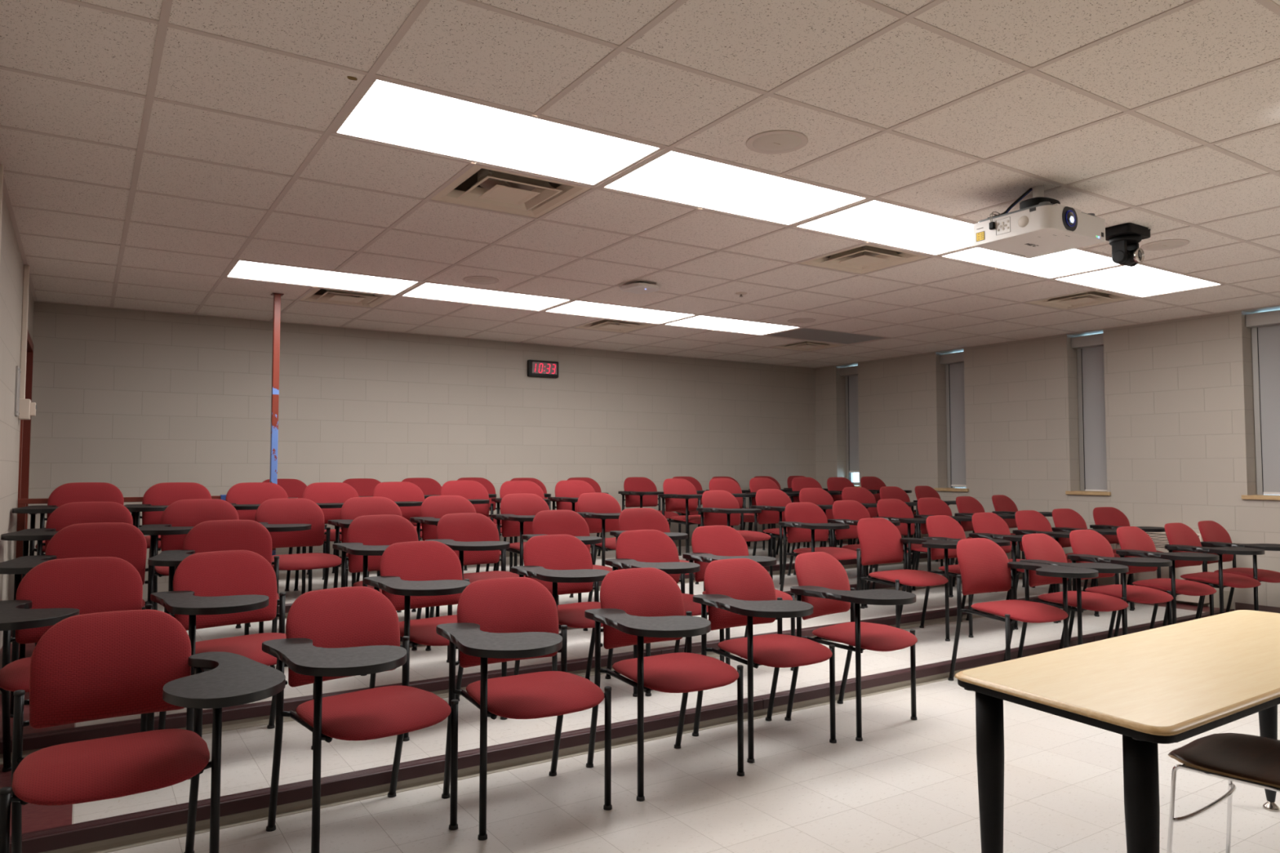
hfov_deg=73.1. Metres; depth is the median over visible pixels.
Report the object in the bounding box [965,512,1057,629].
chair
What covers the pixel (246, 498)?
chair
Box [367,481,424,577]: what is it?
chair
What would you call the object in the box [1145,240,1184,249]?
grille
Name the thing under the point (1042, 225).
projector
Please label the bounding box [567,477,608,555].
chair
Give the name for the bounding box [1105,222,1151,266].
ceiling camera
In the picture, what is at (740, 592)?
chair
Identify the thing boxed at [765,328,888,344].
ceiling light
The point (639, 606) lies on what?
chair
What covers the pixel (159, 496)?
chair
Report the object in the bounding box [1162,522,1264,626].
chair
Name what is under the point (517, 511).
chair
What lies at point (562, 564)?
chair
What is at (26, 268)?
conduit
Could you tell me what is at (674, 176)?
ceiling light
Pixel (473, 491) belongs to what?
chair
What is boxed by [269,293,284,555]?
steel post
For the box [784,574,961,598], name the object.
trim
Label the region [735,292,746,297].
sprinkler
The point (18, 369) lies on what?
wall plate
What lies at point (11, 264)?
wall
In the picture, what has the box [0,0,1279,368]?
ceiling
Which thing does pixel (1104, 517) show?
chair
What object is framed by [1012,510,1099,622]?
chair
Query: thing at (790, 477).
chair
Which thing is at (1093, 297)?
ceiling vent
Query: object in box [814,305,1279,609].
wall
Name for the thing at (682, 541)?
baseboard
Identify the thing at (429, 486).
chair
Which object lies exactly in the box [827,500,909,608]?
chair
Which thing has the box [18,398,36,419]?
switch box
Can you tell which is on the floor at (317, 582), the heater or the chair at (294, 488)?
the chair at (294, 488)
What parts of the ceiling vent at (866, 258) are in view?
plate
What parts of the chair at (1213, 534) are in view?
leg, backrest, leg, seat, leg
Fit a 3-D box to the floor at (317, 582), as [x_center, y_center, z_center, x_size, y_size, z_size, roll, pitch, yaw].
[-0.665,1.481,8.096,8.440,0.350,2.108,2,-3,-33]
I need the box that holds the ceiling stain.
[346,75,357,79]
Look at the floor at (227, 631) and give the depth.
6.13 m
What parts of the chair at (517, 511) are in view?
leg, seat frame, seat, leg, backrest, leg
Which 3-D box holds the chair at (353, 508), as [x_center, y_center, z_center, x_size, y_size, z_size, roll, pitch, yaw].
[-1.700,0.872,5.612,0.632,0.808,0.701,2,-3,-38]
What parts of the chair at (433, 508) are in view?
leg, leg, backrest, leg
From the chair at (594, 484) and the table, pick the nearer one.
the table
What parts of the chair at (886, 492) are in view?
backrest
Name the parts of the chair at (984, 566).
leg, backrest, seat frame, leg, leg, seat, leg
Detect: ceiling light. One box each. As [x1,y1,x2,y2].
[225,260,420,295]
[332,76,664,186]
[400,282,571,311]
[543,300,695,324]
[600,149,869,226]
[663,315,799,335]
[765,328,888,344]
[794,199,973,255]
[938,247,1121,279]
[1053,263,1223,297]
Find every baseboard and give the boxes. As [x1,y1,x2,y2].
[279,537,787,570]
[828,534,1279,613]
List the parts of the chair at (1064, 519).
backrest, leg, seat, leg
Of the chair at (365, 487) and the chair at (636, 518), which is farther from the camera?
the chair at (365, 487)
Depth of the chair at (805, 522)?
6.81 m
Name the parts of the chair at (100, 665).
leg, leg, backrest, seat, seat frame, leg, leg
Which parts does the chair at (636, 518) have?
backrest, seat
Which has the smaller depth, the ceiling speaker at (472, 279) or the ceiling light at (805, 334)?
the ceiling speaker at (472, 279)
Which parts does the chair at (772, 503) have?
leg, backrest, seat, seat frame, leg, leg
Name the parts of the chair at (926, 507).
leg, backrest, leg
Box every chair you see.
[0,502,133,659]
[0,522,154,717]
[0,556,154,772]
[0,609,285,852]
[12,482,124,555]
[124,482,211,548]
[137,498,248,635]
[147,520,279,668]
[150,550,314,779]
[225,482,306,595]
[248,497,347,633]
[262,478,326,579]
[262,586,458,852]
[293,482,380,591]
[328,497,429,618]
[332,478,380,573]
[332,515,452,675]
[363,540,506,741]
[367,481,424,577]
[401,477,441,526]
[409,495,506,617]
[424,512,525,662]
[435,577,612,840]
[440,480,512,572]
[457,477,514,570]
[491,480,549,571]
[491,493,581,602]
[503,477,551,541]
[511,534,637,697]
[521,510,612,631]
[547,480,599,563]
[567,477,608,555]
[569,493,621,597]
[584,567,744,801]
[604,529,724,696]
[609,507,707,619]
[617,476,681,555]
[657,478,704,560]
[668,476,705,552]
[682,525,795,671]
[692,558,836,763]
[695,490,773,584]
[706,476,765,550]
[708,478,770,556]
[745,477,809,558]
[748,475,805,549]
[750,488,823,584]
[777,502,864,608]
[783,475,839,546]
[784,551,917,741]
[786,476,850,552]
[793,488,837,574]
[826,476,877,544]
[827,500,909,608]
[837,487,906,575]
[856,517,958,641]
[857,476,915,544]
[871,498,952,597]
[875,486,942,566]
[911,485,974,564]
[911,497,972,596]
[919,515,1014,637]
[947,537,1098,680]
[952,496,1025,587]
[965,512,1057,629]
[991,494,1052,587]
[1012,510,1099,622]
[1017,533,1128,658]
[1051,508,1133,615]
[1066,529,1173,647]
[1089,506,1168,609]
[1113,526,1219,637]
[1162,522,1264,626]
[1166,733,1279,852]
[1197,520,1279,618]
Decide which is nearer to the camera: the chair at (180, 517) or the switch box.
the chair at (180, 517)
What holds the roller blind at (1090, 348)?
attached to the window at (1067, 492)
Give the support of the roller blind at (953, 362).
attached to the window at (958, 488)
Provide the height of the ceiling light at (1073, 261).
0.101 m
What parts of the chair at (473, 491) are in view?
backrest, leg, leg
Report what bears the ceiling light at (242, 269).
attached to the ceiling
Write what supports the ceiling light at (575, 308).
attached to the ceiling
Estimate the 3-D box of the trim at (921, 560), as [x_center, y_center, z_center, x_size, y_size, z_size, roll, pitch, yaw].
[-0.087,1.327,7.207,8.438,0.048,0.022,2,-3,-33]
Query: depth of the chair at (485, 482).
8.26 m
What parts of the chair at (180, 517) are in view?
leg, leg, seat frame, seat, backrest, leg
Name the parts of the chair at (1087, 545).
leg, backrest, leg, leg, seat, leg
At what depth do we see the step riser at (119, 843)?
3.44 m
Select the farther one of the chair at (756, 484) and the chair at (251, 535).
the chair at (756, 484)
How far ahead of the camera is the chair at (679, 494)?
8.27 m
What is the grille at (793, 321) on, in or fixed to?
attached to the ceiling speaker at (795, 320)
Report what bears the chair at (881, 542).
on the floor at (246, 753)
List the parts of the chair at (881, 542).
leg, backrest, seat frame, leg, leg, seat, leg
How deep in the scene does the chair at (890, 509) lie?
7.46 m
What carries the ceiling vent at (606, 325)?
in the ceiling
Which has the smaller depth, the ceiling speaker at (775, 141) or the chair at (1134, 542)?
the ceiling speaker at (775, 141)
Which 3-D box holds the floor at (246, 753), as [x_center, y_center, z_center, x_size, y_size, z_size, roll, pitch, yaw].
[1.143,1.478,5.294,8.440,0.088,0.933,2,-3,-33]
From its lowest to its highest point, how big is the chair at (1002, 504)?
0.831 m
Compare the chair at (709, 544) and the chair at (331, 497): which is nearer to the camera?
the chair at (709, 544)
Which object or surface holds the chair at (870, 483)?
on the floor at (317, 582)
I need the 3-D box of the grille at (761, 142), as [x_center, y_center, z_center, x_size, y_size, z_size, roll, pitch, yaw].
[0.554,-1.149,3.491,0.236,0.006,0.236,2,-3,-33]
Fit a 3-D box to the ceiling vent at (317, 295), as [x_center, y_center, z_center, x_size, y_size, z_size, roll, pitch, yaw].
[-2.284,-1.088,6.715,0.584,0.200,0.584,2,-3,-33]
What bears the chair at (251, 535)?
on the floor at (424, 664)
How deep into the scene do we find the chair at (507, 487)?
7.41 m
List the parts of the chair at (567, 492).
leg, leg, backrest, leg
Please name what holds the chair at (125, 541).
on the floor at (424, 664)
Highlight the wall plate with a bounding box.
[14,365,21,417]
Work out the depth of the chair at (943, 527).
6.37 m
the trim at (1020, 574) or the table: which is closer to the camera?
the table
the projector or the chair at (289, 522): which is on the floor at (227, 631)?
the chair at (289, 522)
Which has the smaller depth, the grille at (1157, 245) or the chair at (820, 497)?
the grille at (1157, 245)
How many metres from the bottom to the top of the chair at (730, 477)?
0.822 m
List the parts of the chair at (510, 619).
leg, leg, backrest, seat frame, seat, leg, leg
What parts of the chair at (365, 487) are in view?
leg, backrest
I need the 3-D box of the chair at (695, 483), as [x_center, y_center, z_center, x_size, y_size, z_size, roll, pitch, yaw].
[0.615,0.953,9.290,0.632,0.825,0.701,2,-3,-33]
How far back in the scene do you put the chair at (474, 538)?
5.25 m
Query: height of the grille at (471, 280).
0.006 m
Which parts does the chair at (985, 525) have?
leg, backrest, leg, leg, seat, leg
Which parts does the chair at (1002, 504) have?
backrest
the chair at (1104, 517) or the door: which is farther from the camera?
the chair at (1104, 517)
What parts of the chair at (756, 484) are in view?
leg, backrest, leg, leg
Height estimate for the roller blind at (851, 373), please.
1.505 m
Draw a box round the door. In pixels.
[15,330,33,558]
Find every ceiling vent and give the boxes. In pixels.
[299,288,393,307]
[431,162,590,217]
[573,319,655,333]
[770,341,842,351]
[798,244,929,274]
[1026,290,1136,309]
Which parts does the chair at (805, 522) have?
leg, backrest, seat frame, leg, seat, leg, leg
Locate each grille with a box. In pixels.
[466,277,495,283]
[752,133,801,151]
[791,319,812,323]
[1017,215,1028,226]
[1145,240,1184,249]
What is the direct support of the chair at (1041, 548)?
on the floor at (909, 786)
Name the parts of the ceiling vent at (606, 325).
plate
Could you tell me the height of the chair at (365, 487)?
0.826 m
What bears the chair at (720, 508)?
on the floor at (227, 631)
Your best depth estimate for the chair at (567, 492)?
7.66 m
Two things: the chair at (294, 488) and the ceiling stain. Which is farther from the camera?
the chair at (294, 488)
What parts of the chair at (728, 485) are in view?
backrest, leg, seat, leg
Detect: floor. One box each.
[0,559,955,670]
[0,577,1106,737]
[0,602,1219,835]
[107,678,1279,852]
[143,539,924,612]
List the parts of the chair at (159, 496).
leg, leg, seat, backrest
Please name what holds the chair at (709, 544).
on the floor at (246, 753)
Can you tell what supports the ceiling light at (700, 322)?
attached to the ceiling
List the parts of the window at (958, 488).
sill, frame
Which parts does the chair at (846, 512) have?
leg, backrest, leg, leg, seat, leg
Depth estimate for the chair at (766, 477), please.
10.03 m
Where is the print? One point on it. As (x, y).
(980, 234)
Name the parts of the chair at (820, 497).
leg, backrest, leg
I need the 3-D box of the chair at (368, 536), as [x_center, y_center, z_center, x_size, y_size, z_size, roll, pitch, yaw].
[-1.369,0.915,4.775,0.632,0.817,0.701,2,-4,-39]
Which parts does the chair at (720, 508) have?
leg, backrest, leg, leg, seat, leg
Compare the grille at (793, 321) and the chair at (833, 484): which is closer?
the grille at (793, 321)
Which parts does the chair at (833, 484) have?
backrest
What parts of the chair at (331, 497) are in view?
leg, leg, backrest, seat, leg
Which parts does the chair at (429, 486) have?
seat, backrest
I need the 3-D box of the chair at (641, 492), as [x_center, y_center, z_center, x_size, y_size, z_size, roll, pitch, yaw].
[0.114,0.940,8.964,0.632,0.821,0.701,2,-3,-35]
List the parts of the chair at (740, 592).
leg, backrest, seat frame, leg, leg, seat, leg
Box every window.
[848,365,861,487]
[933,351,968,491]
[1065,333,1111,495]
[1241,310,1279,500]
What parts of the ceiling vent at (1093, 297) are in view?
plate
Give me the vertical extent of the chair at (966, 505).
0.827 m
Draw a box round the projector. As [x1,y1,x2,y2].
[973,185,1105,258]
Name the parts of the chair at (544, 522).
backrest, leg, seat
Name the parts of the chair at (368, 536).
leg, leg, seat, backrest, leg, leg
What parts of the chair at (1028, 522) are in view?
leg, backrest, leg, leg, seat, leg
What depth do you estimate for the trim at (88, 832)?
3.52 m
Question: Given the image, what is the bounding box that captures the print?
[976,231,984,241]
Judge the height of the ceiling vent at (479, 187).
0.200 m
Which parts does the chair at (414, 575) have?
leg, leg, seat frame, backrest, seat, leg, leg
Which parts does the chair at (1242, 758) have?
seat, leg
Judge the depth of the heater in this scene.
7.55 m
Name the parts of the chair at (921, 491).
leg, backrest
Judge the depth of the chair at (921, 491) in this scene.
9.05 m
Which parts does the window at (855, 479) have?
glass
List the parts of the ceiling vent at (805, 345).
plate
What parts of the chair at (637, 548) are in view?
leg, backrest, leg, leg, seat, leg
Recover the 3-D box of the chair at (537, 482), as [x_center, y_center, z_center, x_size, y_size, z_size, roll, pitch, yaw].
[-1.000,0.905,8.246,0.632,0.822,0.701,2,-3,-35]
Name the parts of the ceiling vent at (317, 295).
plate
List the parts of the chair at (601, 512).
backrest, seat frame, leg, seat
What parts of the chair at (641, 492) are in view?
leg, backrest, leg, leg, seat, leg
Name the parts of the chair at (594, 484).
backrest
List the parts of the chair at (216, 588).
leg, leg, seat frame, backrest, seat, leg, leg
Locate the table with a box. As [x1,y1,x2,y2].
[955,609,1279,852]
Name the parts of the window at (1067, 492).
sill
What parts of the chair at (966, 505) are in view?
leg, backrest, leg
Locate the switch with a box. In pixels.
[30,402,35,416]
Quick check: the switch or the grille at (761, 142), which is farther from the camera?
the switch
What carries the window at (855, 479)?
in the wall at (1179, 394)
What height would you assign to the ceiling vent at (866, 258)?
0.200 m
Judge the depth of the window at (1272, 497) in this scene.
7.03 m
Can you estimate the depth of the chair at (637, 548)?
4.88 m
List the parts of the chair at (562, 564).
leg, leg, backrest, seat, leg, leg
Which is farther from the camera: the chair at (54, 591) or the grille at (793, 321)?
the grille at (793, 321)
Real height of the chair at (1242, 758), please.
0.822 m
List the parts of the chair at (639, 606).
leg, seat frame, leg, backrest, seat, leg, leg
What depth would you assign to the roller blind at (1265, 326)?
7.17 m
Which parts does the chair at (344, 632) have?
leg, leg, backrest, seat frame, seat, leg, leg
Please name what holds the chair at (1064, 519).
on the floor at (246, 753)
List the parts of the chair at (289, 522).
leg, backrest, seat, leg, leg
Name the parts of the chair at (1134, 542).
leg, backrest, leg, leg, seat, leg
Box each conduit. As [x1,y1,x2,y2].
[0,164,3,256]
[19,264,29,399]
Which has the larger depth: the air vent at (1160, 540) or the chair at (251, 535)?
the air vent at (1160, 540)
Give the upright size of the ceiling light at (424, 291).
0.101 m
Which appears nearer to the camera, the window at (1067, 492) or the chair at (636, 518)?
the chair at (636, 518)
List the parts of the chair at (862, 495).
leg, backrest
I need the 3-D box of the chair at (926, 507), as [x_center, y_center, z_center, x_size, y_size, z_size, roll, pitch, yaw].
[2.757,1.045,7.538,0.632,0.824,0.701,2,-3,-31]
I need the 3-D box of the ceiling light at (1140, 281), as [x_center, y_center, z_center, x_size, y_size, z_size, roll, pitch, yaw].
[3.541,-1.076,6.122,1.193,0.101,0.584,2,-3,-33]
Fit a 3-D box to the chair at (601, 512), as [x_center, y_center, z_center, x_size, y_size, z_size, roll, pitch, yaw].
[-0.189,0.919,6.586,0.632,0.808,0.701,2,-4,-40]
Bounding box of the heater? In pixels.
[1114,532,1208,604]
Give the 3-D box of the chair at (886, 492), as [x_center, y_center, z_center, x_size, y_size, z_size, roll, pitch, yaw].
[2.704,1.010,8.552,0.632,0.816,0.701,2,-3,-33]
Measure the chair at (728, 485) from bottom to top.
0.816 m
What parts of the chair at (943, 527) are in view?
leg, backrest, seat frame, leg, leg, seat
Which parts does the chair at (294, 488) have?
backrest, leg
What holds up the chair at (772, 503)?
on the floor at (227, 631)
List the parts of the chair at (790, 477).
backrest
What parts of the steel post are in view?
plate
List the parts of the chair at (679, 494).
leg, backrest, seat frame, leg, seat, leg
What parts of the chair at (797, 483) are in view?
leg, backrest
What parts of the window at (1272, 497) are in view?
sill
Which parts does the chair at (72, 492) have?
leg, seat, leg, backrest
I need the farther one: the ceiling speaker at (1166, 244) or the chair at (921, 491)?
the chair at (921, 491)
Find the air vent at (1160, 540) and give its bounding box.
[1116,533,1168,549]
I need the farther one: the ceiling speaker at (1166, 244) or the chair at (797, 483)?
the chair at (797, 483)
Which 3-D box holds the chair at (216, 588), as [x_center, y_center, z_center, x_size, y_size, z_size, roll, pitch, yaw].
[-1.650,0.944,3.518,0.632,0.815,0.701,3,-4,-44]
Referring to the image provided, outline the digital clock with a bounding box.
[527,360,558,377]
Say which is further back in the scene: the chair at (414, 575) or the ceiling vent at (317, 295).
the ceiling vent at (317, 295)
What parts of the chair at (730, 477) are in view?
backrest, leg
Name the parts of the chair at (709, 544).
leg, backrest, leg, leg, seat, leg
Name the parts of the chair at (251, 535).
leg, backrest, leg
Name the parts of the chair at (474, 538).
leg, leg, backrest, seat, leg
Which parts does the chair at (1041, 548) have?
leg, backrest, seat frame, leg, leg, seat, leg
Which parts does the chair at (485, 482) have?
backrest, seat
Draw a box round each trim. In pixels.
[0,573,1022,693]
[0,590,1086,754]
[8,608,1235,852]
[10,552,931,636]
[10,557,944,644]
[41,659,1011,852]
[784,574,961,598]
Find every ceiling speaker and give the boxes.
[462,275,498,284]
[746,129,808,154]
[787,318,815,323]
[1140,239,1189,250]
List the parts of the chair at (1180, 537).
leg, backrest, leg, seat frame, seat, leg, leg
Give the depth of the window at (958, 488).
9.55 m
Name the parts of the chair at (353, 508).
leg, leg, backrest, leg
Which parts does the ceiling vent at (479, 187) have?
plate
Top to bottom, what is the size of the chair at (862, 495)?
0.816 m
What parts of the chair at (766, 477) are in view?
leg, backrest, leg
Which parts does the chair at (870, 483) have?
backrest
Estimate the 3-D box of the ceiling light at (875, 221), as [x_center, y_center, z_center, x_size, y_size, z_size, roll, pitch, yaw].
[1.492,-1.139,4.801,1.193,0.101,0.584,2,-3,-33]
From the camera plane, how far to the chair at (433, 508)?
6.08 m
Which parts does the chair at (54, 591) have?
leg, seat frame, seat, backrest, leg, leg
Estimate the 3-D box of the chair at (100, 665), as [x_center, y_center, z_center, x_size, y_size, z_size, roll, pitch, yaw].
[-1.413,0.982,2.473,0.700,0.812,0.749,2,-3,-33]
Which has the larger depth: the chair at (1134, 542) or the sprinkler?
the sprinkler
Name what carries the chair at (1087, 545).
on the floor at (909, 786)
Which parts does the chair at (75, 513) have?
leg, leg, backrest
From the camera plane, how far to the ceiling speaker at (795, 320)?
7.70 m
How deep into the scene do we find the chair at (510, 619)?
3.21 m
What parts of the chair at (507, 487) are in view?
leg, leg, backrest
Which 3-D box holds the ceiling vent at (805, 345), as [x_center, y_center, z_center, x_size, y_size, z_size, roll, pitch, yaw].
[1.812,-0.961,9.358,0.584,0.200,0.584,2,-3,-33]
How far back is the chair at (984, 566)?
5.11 m
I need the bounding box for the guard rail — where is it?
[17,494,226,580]
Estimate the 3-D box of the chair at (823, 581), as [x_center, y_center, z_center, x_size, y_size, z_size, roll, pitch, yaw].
[1.091,1.062,4.250,0.632,0.824,0.701,3,-4,-43]
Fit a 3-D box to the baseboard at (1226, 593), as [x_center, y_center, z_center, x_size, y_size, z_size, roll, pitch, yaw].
[5.753,1.302,5.931,0.015,0.500,12.720,2,-3,-33]
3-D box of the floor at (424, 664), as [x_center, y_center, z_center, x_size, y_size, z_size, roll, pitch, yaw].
[0.646,1.471,6.064,8.440,0.175,0.933,2,-3,-33]
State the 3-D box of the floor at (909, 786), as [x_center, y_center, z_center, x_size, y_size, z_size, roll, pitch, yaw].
[2.193,1.466,3.621,8.590,0.050,12.920,2,-3,-33]
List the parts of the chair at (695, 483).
backrest, leg, seat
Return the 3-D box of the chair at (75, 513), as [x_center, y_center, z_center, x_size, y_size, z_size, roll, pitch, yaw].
[-3.101,0.830,4.719,0.632,0.808,0.701,1,-3,-26]
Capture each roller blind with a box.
[840,365,858,480]
[939,351,966,487]
[1071,333,1106,491]
[1245,310,1279,494]
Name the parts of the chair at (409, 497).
backrest, seat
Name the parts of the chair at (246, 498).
backrest, leg, leg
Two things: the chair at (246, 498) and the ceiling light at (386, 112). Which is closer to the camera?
the ceiling light at (386, 112)
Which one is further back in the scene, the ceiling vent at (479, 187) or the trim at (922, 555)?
the trim at (922, 555)
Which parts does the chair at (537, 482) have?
backrest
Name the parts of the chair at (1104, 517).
leg, backrest, seat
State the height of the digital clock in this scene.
0.176 m
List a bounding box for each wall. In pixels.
[0,191,34,650]
[27,301,816,599]
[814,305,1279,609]
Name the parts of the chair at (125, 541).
leg, backrest, seat frame, leg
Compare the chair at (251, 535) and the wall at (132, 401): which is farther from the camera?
the wall at (132, 401)
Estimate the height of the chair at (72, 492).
0.822 m
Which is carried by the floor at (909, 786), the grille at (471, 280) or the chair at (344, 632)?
the chair at (344, 632)
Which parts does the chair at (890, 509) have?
leg, backrest, leg, leg, seat, leg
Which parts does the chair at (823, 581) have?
leg, backrest, seat frame, leg, leg, seat, leg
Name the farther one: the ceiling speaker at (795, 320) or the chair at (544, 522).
the ceiling speaker at (795, 320)

